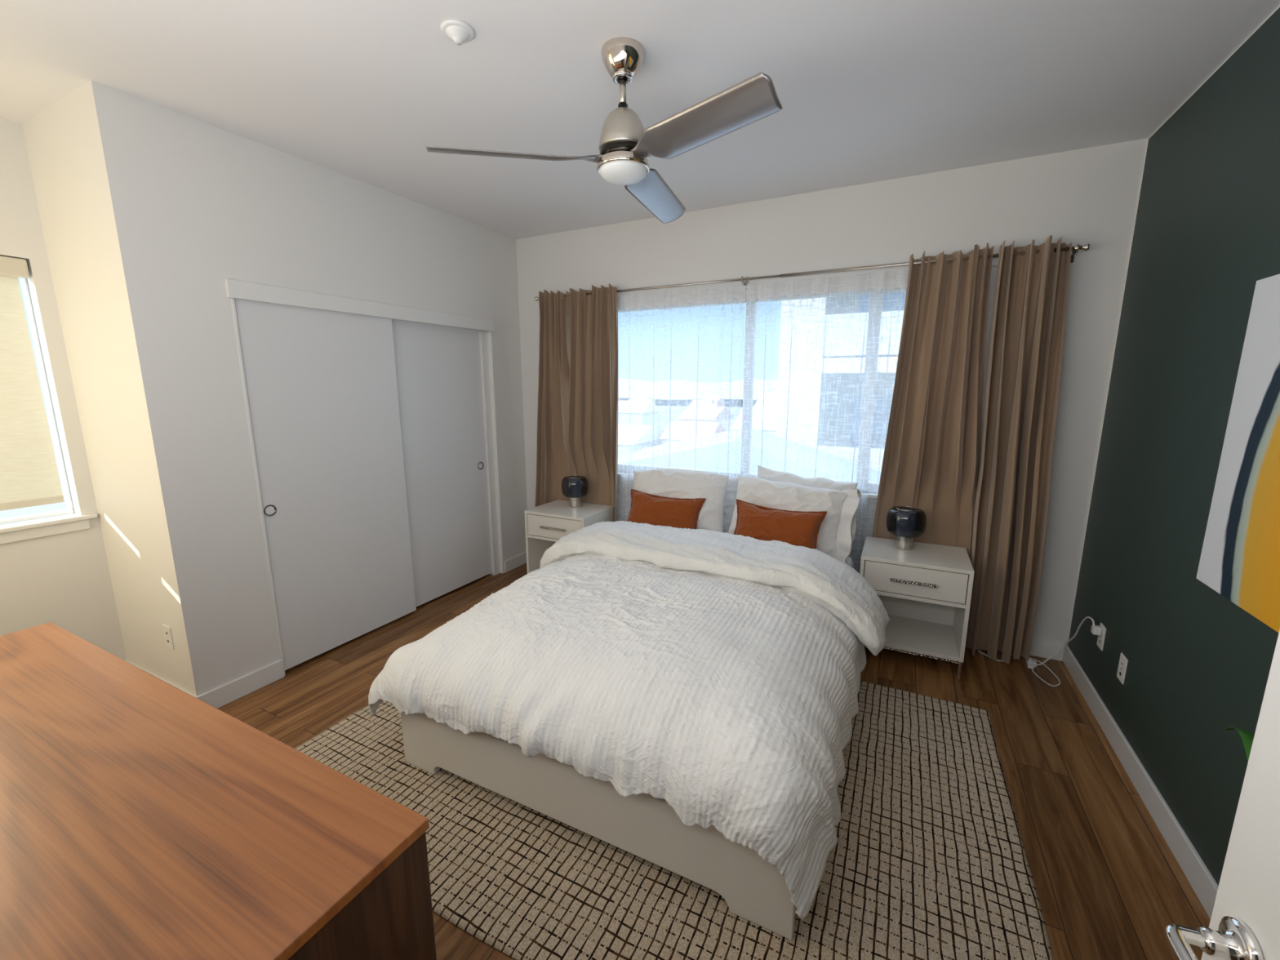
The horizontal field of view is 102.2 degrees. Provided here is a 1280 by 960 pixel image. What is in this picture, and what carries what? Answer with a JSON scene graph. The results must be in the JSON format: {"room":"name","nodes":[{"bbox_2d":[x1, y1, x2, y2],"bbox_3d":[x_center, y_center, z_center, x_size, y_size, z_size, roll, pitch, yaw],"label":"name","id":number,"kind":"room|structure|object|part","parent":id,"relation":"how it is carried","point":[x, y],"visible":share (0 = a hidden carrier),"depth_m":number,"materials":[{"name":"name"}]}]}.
{"room":"bedroom","nodes":[
{"label":"bedroom","id":0,"kind":"room"},
{"bbox_2d":[0,116,126,660],"bbox_3d":[-3.100,-0.187,2.155,0.150,2.740,1.297,5,12,26],"label":"wall","id":1,"kind":"structure","parent":0,"point":[64,580],"depth_m":2.50,"materials":[{"name":"white paint"}]},
{"bbox_2d":[0,278,97,544],"bbox_3d":[-3.087,-0.312,2.101,0.160,1.295,1.075,5,12,26],"label":"window","id":2,"kind":"structure","parent":1,"relation":"in","point":[15,531],"depth_m":2.52,"materials":[{"name":"white plastic"}]},
{"bbox_2d":[0,255,64,511],"bbox_3d":[-3.074,-0.380,2.083,0.079,1.145,0.953,5,12,26],"label":"roller blind","id":3,"kind":"object","parent":2,"relation":"attached to","point":[29,477],"visible":1,"depth_m":2.43,"materials":[{"name":"white fabric"}]},
{"bbox_3d":[-3.064,0.264,2.195,0.110,0.022,1.075,5,12,26],"label":"sill","id":4,"kind":"part","parent":2,"relation":"part of","materials":[{"name":"white"}]},
{"bbox_2d":[22,88,184,689],"bbox_3d":[-2.491,-0.251,2.501,0.621,2.740,0.120,5,12,26],"label":"wall","id":5,"kind":"structure","parent":0,"point":[55,137],"depth_m":2.40,"materials":[{"name":"white paint"}]},
{"bbox_2d":[124,660,195,697],"bbox_3d":[-2.466,1.061,2.653,0.741,0.103,0.014,5,12,26],"label":"baseboard","id":6,"kind":"structure","parent":5,"relation":"attached to","point":[125,660],"depth_m":2.63,"materials":[{"name":"white wood"}]},
{"bbox_2d":[162,624,173,649],"bbox_3d":[-2.298,0.764,2.516,0.072,0.116,0.006,5,12,26],"label":"wall outlet","id":7,"kind":"object","parent":5,"relation":"attached to","point":[166,629],"visible":1,"depth_m":2.51,"materials":[{"name":"white plastic"}]},
{"bbox_2d":[78,80,527,696],"bbox_3d":[-1.624,-0.414,3.383,0.120,2.740,2.504,5,12,26],"label":"wall","id":8,"kind":"structure","parent":0,"point":[188,206],"depth_m":2.49,"materials":[{"name":"white paint"}]},
{"bbox_2d":[234,298,416,670],"bbox_3d":[-1.780,0.002,3.063,0.040,1.993,0.880,5,12,26],"label":"door","id":9,"kind":"structure","parent":8,"relation":"in","point":[322,385],"depth_m":2.98,"materials":[{"name":"white paint"}]},
{"bbox_3d":[-1.949,0.160,2.721,0.014,0.061,0.061,5,12,26],"label":"finger pull","id":10,"kind":"part","parent":9,"relation":"part of","materials":[{"name":"silver metal"}]},
{"bbox_2d":[224,278,494,331],"bbox_3d":[-1.555,-1.058,3.251,0.016,0.085,1.816,5,12,26],"label":"trim","id":11,"kind":"structure","parent":8,"relation":"attached to","point":[236,289],"depth_m":2.96,"materials":[{"name":"white wood"}]},
{"bbox_2d":[195,551,526,708],"bbox_3d":[-1.568,0.891,3.579,0.014,0.103,2.504,5,12,26],"label":"baseboard","id":12,"kind":"structure","parent":8,"relation":"attached to","point":[221,695],"depth_m":2.68,"materials":[{"name":"white wood"}]},
{"bbox_2d":[231,297,505,675],"bbox_3d":[-1.610,-0.046,3.470,0.126,1.985,1.792,5,12,26],"label":"trim","id":13,"kind":"structure","parent":8,"relation":"attached to","point":[490,334],"depth_m":4.05,"materials":[{"name":"white"}]},
{"bbox_2d":[391,318,492,606],"bbox_3d":[-1.449,-0.133,3.800,0.040,1.993,0.856,5,12,26],"label":"door","id":14,"kind":"structure","parent":8,"relation":"in","point":[438,373],"depth_m":3.78,"materials":[{"name":"white paint"}]},
{"bbox_2d":[479,330,499,575],"bbox_3d":[-1.240,-0.182,4.210,0.070,1.985,0.066,5,12,26],"label":"trim","id":15,"kind":"structure","parent":8,"relation":"attached to","point":[483,341],"depth_m":4.18,"materials":[{"name":"white"}]},
{"bbox_2d":[0,0,1279,239],"bbox_3d":[-0.781,-1.472,1.217,4.917,0.120,5.510,5,12,26],"label":"ceiling","id":16,"kind":"structure","parent":0,"point":[867,91],"depth_m":1.98,"materials":[{"name":"white paint"}]},
{"bbox_2d":[440,18,474,44],"bbox_3d":[-0.610,-1.486,1.732,0.108,0.038,0.108,5,12,26],"label":"smoke detector","id":17,"kind":"object","parent":16,"relation":"attached to","point":[460,32],"visible":1,"depth_m":1.71,"materials":[{"name":"white plastic"}]},
{"bbox_2d":[426,36,782,223],"bbox_3d":[0.008,-1.333,1.972,1.182,0.427,1.134,5,12,26],"label":"ceiling fan","id":18,"kind":"object","parent":16,"relation":"hanging from","point":[624,144],"visible":1,"depth_m":1.79,"materials":[{"name":"silver metal"}]},
{"bbox_3d":[-0.432,-1.163,1.840,0.612,0.056,0.132,-2,11,-10],"label":"blade","id":19,"kind":"part","parent":18,"relation":"part of","materials":[{"name":"grey metal"}]},
{"bbox_2d":[599,160,647,185],"bbox_3d":[-0.062,-1.127,1.911,0.177,0.043,0.177,5,12,26],"label":"diffuser","id":20,"kind":"object","parent":18,"relation":"attached to","point":[615,172],"depth_m":1.86,"materials":[{"name":"white glass"}]},
{"bbox_3d":[0.066,-1.240,2.252,0.132,0.056,0.616,4,11,19],"label":"blade","id":21,"kind":"part","parent":18,"relation":"part of","materials":[{"name":"grey metal"}]},
{"bbox_3d":[0.186,-1.129,1.648,0.132,0.056,0.576,-10,14,-43],"label":"blade","id":22,"kind":"part","parent":18,"relation":"part of","materials":[{"name":"grey metal"}]},
{"bbox_2d":[217,563,1210,959],"bbox_3d":[-0.777,1.341,1.732,4.917,0.120,5.510,5,12,26],"label":"floor","id":23,"kind":"structure","parent":0,"point":[1108,884],"depth_m":2.15,"materials":[{"name":"brown wood"}]},
{"bbox_2d":[0,622,436,959],"bbox_3d":[-1.285,0.976,1.175,1.765,0.800,0.532,5,12,26],"label":"dresser","id":24,"kind":"object","parent":23,"relation":"on","point":[141,819],"visible":1,"depth_m":0.92,"materials":[{"name":"brown wood"}]},
{"bbox_3d":[-0.511,1.028,0.782,0.020,0.718,0.510,5,12,26],"label":"panel","id":25,"kind":"part","parent":24,"relation":"part of","materials":[{"name":"brown wood"}]},
{"bbox_2d":[524,499,613,573],"bbox_3d":[-0.556,0.529,4.109,0.542,0.620,0.460,5,12,26],"label":"nightstand","id":26,"kind":"object","parent":23,"relation":"on","point":[547,523],"visible":0.47,"depth_m":3.97,"materials":[{"name":"white paint"}]},
{"bbox_3d":[-0.655,0.364,3.881,0.230,0.018,0.024,5,12,26],"label":"handle","id":27,"kind":"part","parent":26,"relation":"part of","materials":[{"name":"silver metal"}]},
{"bbox_3d":[-0.557,0.329,4.069,0.494,0.162,0.407,5,12,26],"label":"drawer","id":28,"kind":"part","parent":26,"relation":"part of","materials":[{"name":"white paint"}]},
{"bbox_2d":[561,475,588,507],"bbox_3d":[-0.517,0.091,4.112,0.212,0.240,0.212,5,12,26],"label":"table lamp","id":29,"kind":"object","parent":26,"relation":"on","point":[574,483],"visible":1,"depth_m":4.08,"materials":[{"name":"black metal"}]},
{"bbox_2d":[294,680,1053,959],"bbox_3d":[0.042,1.173,2.294,2.766,0.017,1.925,5,12,26],"label":"rug","id":30,"kind":"object","parent":23,"relation":"on","point":[928,860],"visible":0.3,"depth_m":1.69,"materials":[{"name":"fabric"}]},
{"bbox_2d":[400,712,796,940],"bbox_3d":[0.199,0.887,2.722,1.592,0.387,2.125,5,12,26],"label":"bed","id":31,"kind":"object","parent":30,"relation":"on","point":[645,826],"visible":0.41,"depth_m":1.70,"materials":[{"name":"white paint"}]},
{"bbox_2d":[844,555,853,568],"bbox_3d":[0.199,0.699,2.688,1.533,0.294,2.056,5,12,26],"label":"mattress","id":32,"kind":"object","parent":31,"relation":"on","point":[850,560],"visible":0.02,"depth_m":3.12,"materials":[{"name":"white fabric"}]},
{"bbox_2d":[368,520,889,920],"bbox_3d":[0.072,0.696,2.365,1.936,0.615,1.681,5,12,26],"label":"duvet","id":33,"kind":"object","parent":32,"relation":"on","point":[715,676],"visible":1,"depth_m":1.85,"materials":[{"name":"white fabric"}]},
{"bbox_2d":[626,488,706,528],"bbox_3d":[0.151,0.241,3.431,0.546,0.310,0.184,4,11,22],"label":"cushion","id":34,"kind":"object","parent":32,"relation":"on","point":[652,509],"visible":0.81,"depth_m":3.37,"materials":[{"name":"orange fabric"}]},
{"bbox_2d":[630,468,728,532],"bbox_3d":[0.251,0.153,3.547,0.710,0.448,0.278,4,11,23],"label":"pillow","id":35,"kind":"object","parent":32,"relation":"on","point":[666,482],"visible":0.58,"depth_m":3.44,"materials":[{"name":"white fabric"}]},
{"bbox_2d":[723,477,737,533],"bbox_3d":[0.380,0.179,3.736,0.688,0.446,0.150,5,12,26],"label":"pillow","id":36,"kind":"object","parent":32,"relation":"on","point":[732,483],"visible":0.07,"depth_m":3.59,"materials":[{"name":"white fabric"}]},
{"bbox_2d":[733,498,826,548],"bbox_3d":[0.802,0.306,3.069,0.549,0.314,0.187,6,12,31],"label":"cushion","id":37,"kind":"object","parent":32,"relation":"on","point":[797,528],"visible":0.69,"depth_m":3.01,"materials":[{"name":"orange fabric"}]},
{"bbox_2d":[728,475,862,564],"bbox_3d":[0.931,0.236,3.210,0.777,0.454,0.273,6,12,31],"label":"pillow","id":38,"kind":"object","parent":32,"relation":"on","point":[836,535],"visible":0.64,"depth_m":3.08,"materials":[{"name":"white fabric"}]},
{"bbox_2d":[757,465,857,491],"bbox_3d":[1.050,0.188,3.397,0.672,0.524,0.156,6,12,29],"label":"pillow","id":39,"kind":"object","parent":32,"relation":"on","point":[763,473],"visible":0.16,"depth_m":3.35,"materials":[{"name":"white fabric"}]},
{"bbox_2d":[859,536,974,679],"bbox_3d":[1.585,0.723,3.038,0.542,0.620,0.460,5,12,26],"label":"nightstand","id":40,"kind":"object","parent":23,"relation":"on","point":[925,591],"visible":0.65,"depth_m":2.90,"materials":[{"name":"white paint"}]},
{"bbox_2d":[885,506,926,550],"bbox_3d":[1.562,0.284,3.043,0.212,0.240,0.212,5,12,26],"label":"table lamp","id":41,"kind":"object","parent":40,"relation":"on","point":[906,518],"visible":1,"depth_m":3.01,"materials":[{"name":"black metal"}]},
{"bbox_3d":[1.486,0.557,2.810,0.230,0.018,0.024,5,12,26],"label":"handle","id":42,"kind":"part","parent":40,"relation":"part of","materials":[{"name":"silver metal"}]},
{"bbox_3d":[1.583,0.523,2.998,0.494,0.162,0.407,5,12,26],"label":"drawer","id":43,"kind":"part","parent":40,"relation":"part of","materials":[{"name":"white paint"}]},
{"bbox_3d":[1.685,0.782,3.249,0.502,0.173,0.010,5,12,26],"label":"panel","id":44,"kind":"part","parent":40,"relation":"part of","materials":[{"name":"white paint"}]},
{"bbox_3d":[1.590,0.929,3.084,0.532,0.012,0.432,5,12,26],"label":"rail","id":45,"kind":"part","parent":40,"relation":"part of","materials":[{"name":"white wood"}]},
{"bbox_3d":[1.728,1.034,2.798,0.014,0.093,0.014,5,12,26],"label":"leg","id":46,"kind":"part","parent":40,"relation":"part of","materials":[{"name":"wood"}]},
{"bbox_2d":[977,650,1060,686],"bbox_3d":[2.185,1.044,2.942,0.200,0.019,0.409,-5,11,-24],"label":"lamp cord","id":47,"kind":"object","parent":23,"relation":"on","point":[1031,666],"visible":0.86,"depth_m":2.90,"materials":[{"name":"white plastic"}]},
{"bbox_2d":[1026,616,1102,666],"bbox_3d":[2.229,0.870,2.738,0.175,0.437,0.391,4,11,21],"label":"power cord","id":48,"kind":"object","parent":23,"relation":"on","point":[1095,629],"visible":0.99,"depth_m":2.73,"materials":[{"name":"white plastic"}]},
{"bbox_2d":[1026,657,1036,666],"bbox_3d":[2.229,1.036,2.945,0.044,0.032,0.055,5,12,26],"label":"socket","id":49,"kind":"object","parent":48,"relation":"attached to","point":[1030,661],"depth_m":2.93,"materials":[{"name":"white plastic"}]},
{"bbox_2d":[1225,726,1254,763],"bbox_3d":[1.399,1.000,1.195,0.216,0.740,0.676,5,12,26],"label":"potted plant","id":50,"kind":"object","parent":23,"relation":"on","point":[1247,737],"visible":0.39,"depth_m":1.31,"materials":[{"name":"green plant"}]},
{"bbox_2d":[515,137,1148,644],"bbox_3d":[0.489,-0.493,3.797,4.776,2.740,0.150,5,12,26],"label":"wall","id":51,"kind":"structure","parent":0,"point":[1088,195],"depth_m":2.94,"materials":[{"name":"white paint"}]},
{"bbox_2d":[617,264,997,298],"bbox_3d":[0.740,-1.271,3.409,3.110,0.010,0.055,5,12,26],"label":"rod","id":52,"kind":"object","parent":51,"relation":"attached to","point":[993,265],"visible":0.12,"depth_m":3.14,"materials":[{"name":"white metal"}]},
{"bbox_2d":[616,284,746,521],"bbox_3d":[0.238,-0.286,3.822,1.036,2.126,0.044,5,12,26],"label":"sheer curtain","id":53,"kind":"object","parent":52,"relation":"hanging from","point":[681,353],"visible":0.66,"depth_m":3.71,"materials":[{"name":"white fabric"}]},
{"bbox_2d":[739,269,908,573],"bbox_3d":[1.163,-0.203,3.360,1.030,2.126,0.044,5,12,26],"label":"sheer curtain","id":54,"kind":"object","parent":52,"relation":"hanging from","point":[820,355],"visible":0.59,"depth_m":3.28,"materials":[{"name":"white fabric"}]},
{"bbox_2d":[738,475,877,498],"bbox_3d":[0.753,-0.628,3.609,2.610,1.347,0.160,5,12,26],"label":"window","id":55,"kind":"structure","parent":51,"relation":"in","point":[870,495],"depth_m":3.28,"materials":[{"name":"white plastic"}]},
{"bbox_3d":[0.741,0.029,3.702,2.610,0.022,0.100,5,12,26],"label":"sill","id":56,"kind":"part","parent":55,"relation":"part of","materials":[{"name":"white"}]},
{"bbox_2d":[534,243,1089,301],"bbox_3d":[0.725,-1.296,3.374,3.432,0.080,0.122,5,12,26],"label":"curtain rod","id":57,"kind":"object","parent":51,"relation":"attached to","point":[1075,249],"visible":0.7,"depth_m":3.09,"materials":[{"name":"silver metal"}]},
{"bbox_2d":[534,289,575,506],"bbox_3d":[-0.709,-0.346,4.224,0.408,2.286,0.152,5,12,26],"label":"curtain","id":58,"kind":"object","parent":57,"relation":"hanging from","point":[554,462],"visible":0.69,"depth_m":4.15,"materials":[{"name":"brown fabric"}]},
{"bbox_2d":[567,283,618,521],"bbox_3d":[-0.373,-0.313,4.053,0.455,2.292,0.153,5,12,26],"label":"curtain","id":59,"kind":"object","parent":57,"relation":"hanging from","point":[593,392],"visible":0.69,"depth_m":3.97,"materials":[{"name":"brown fabric"}]},
{"bbox_3d":[0.149,-1.349,3.615,2.050,0.017,0.017,5,12,26],"label":"rod","id":60,"kind":"part","parent":57,"relation":"part of","materials":[{"name":"silver metal"}]},
{"bbox_2d":[871,243,993,648],"bbox_3d":[1.699,-0.132,3.015,0.576,2.294,0.172,5,12,26],"label":"curtain","id":61,"kind":"object","parent":57,"relation":"hanging from","point":[931,460],"visible":0.77,"depth_m":2.97,"materials":[{"name":"brown fabric"}]},
{"bbox_2d":[967,235,1071,664],"bbox_3d":[2.047,-0.097,2.837,0.365,2.298,0.199,3,11,15],"label":"curtain","id":62,"kind":"object","parent":57,"relation":"hanging from","point":[1025,353],"visible":0.98,"depth_m":2.81,"materials":[{"name":"brown fabric"}]},
{"bbox_2d":[1029,638,1064,661],"bbox_3d":[0.716,0.841,3.833,3.862,0.103,0.014,5,12,26],"label":"baseboard","id":63,"kind":"structure","parent":51,"relation":"attached to","point":[1040,648],"depth_m":3.01,"materials":[{"name":"white"}]},
{"bbox_2d":[1067,4,1279,885],"bbox_3d":[1.660,0.013,1.025,0.150,2.740,3.830,5,12,26],"label":"wall","id":64,"kind":"structure","parent":0,"point":[1206,228],"depth_m":1.92,"materials":[{"name":"green paint"}]},
{"bbox_2d":[1097,622,1106,650],"bbox_3d":[2.242,0.761,2.512,0.006,0.116,0.072,5,12,26],"label":"wall outlet","id":65,"kind":"object","parent":64,"relation":"attached to","point":[1100,640],"visible":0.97,"depth_m":2.50,"materials":[{"name":"white plastic"}]},
{"bbox_2d":[1116,652,1128,684],"bbox_3d":[2.115,0.826,2.268,0.006,0.116,0.072,5,12,26],"label":"outlet","id":66,"kind":"object","parent":64,"relation":"attached to","point":[1123,661],"visible":1,"depth_m":2.26,"materials":[{"name":"white plastic"}]},
{"bbox_2d":[1062,644,1218,919],"bbox_3d":[1.622,1.292,1.365,0.014,0.103,3.680,5,12,26],"label":"baseboard","id":67,"kind":"structure","parent":64,"relation":"attached to","point":[1197,874],"depth_m":1.92,"materials":[{"name":"white"}]},
{"bbox_2d":[1195,274,1279,632],"bbox_3d":[1.659,-0.054,1.207,0.022,0.957,1.030,5,12,26],"label":"wall art","id":68,"kind":"object","parent":64,"relation":"attached to","point":[1240,557],"visible":1,"depth_m":1.52,"materials":[{"name":"fabric"}]},
{"bbox_2d":[1164,629,1279,959],"bbox_3d":[0.572,0.502,0.282,0.113,2.030,0.823,4,11,21],"label":"door","id":69,"kind":"structure","parent":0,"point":[1244,924],"depth_m":0.61,"materials":[{"name":"white paint"}]},
{"bbox_3d":[0.649,0.570,0.588,0.042,0.018,0.126,4,11,21],"label":"lever","id":70,"kind":"part","parent":69,"relation":"part of","materials":[{"name":"silver metal"}]},
{"bbox_3d":[0.703,0.561,0.623,0.040,0.066,0.066,4,11,21],"label":"handle","id":71,"kind":"part","parent":69,"relation":"part of","materials":[{"name":"silver metal"}]},
{"label":"outside","id":72,"kind":"structure","parent":0,"visible":0},
{"bbox_2d":[0,403,742,524],"bbox_3d":[95.952,-23.896,189.276,600.000,0.300,413.440,5,12,26],"label":"ground","id":73,"kind":"structure","parent":72,"point":[58,506],"depth_m":45.22,"materials":[{"name":"grey"}]},
{"bbox_2d":[739,428,741,466],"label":"window","id":74,"kind":"structure","parent":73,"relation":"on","point":[740,428],"depth_m":9.28,"materials":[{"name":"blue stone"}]}
]}

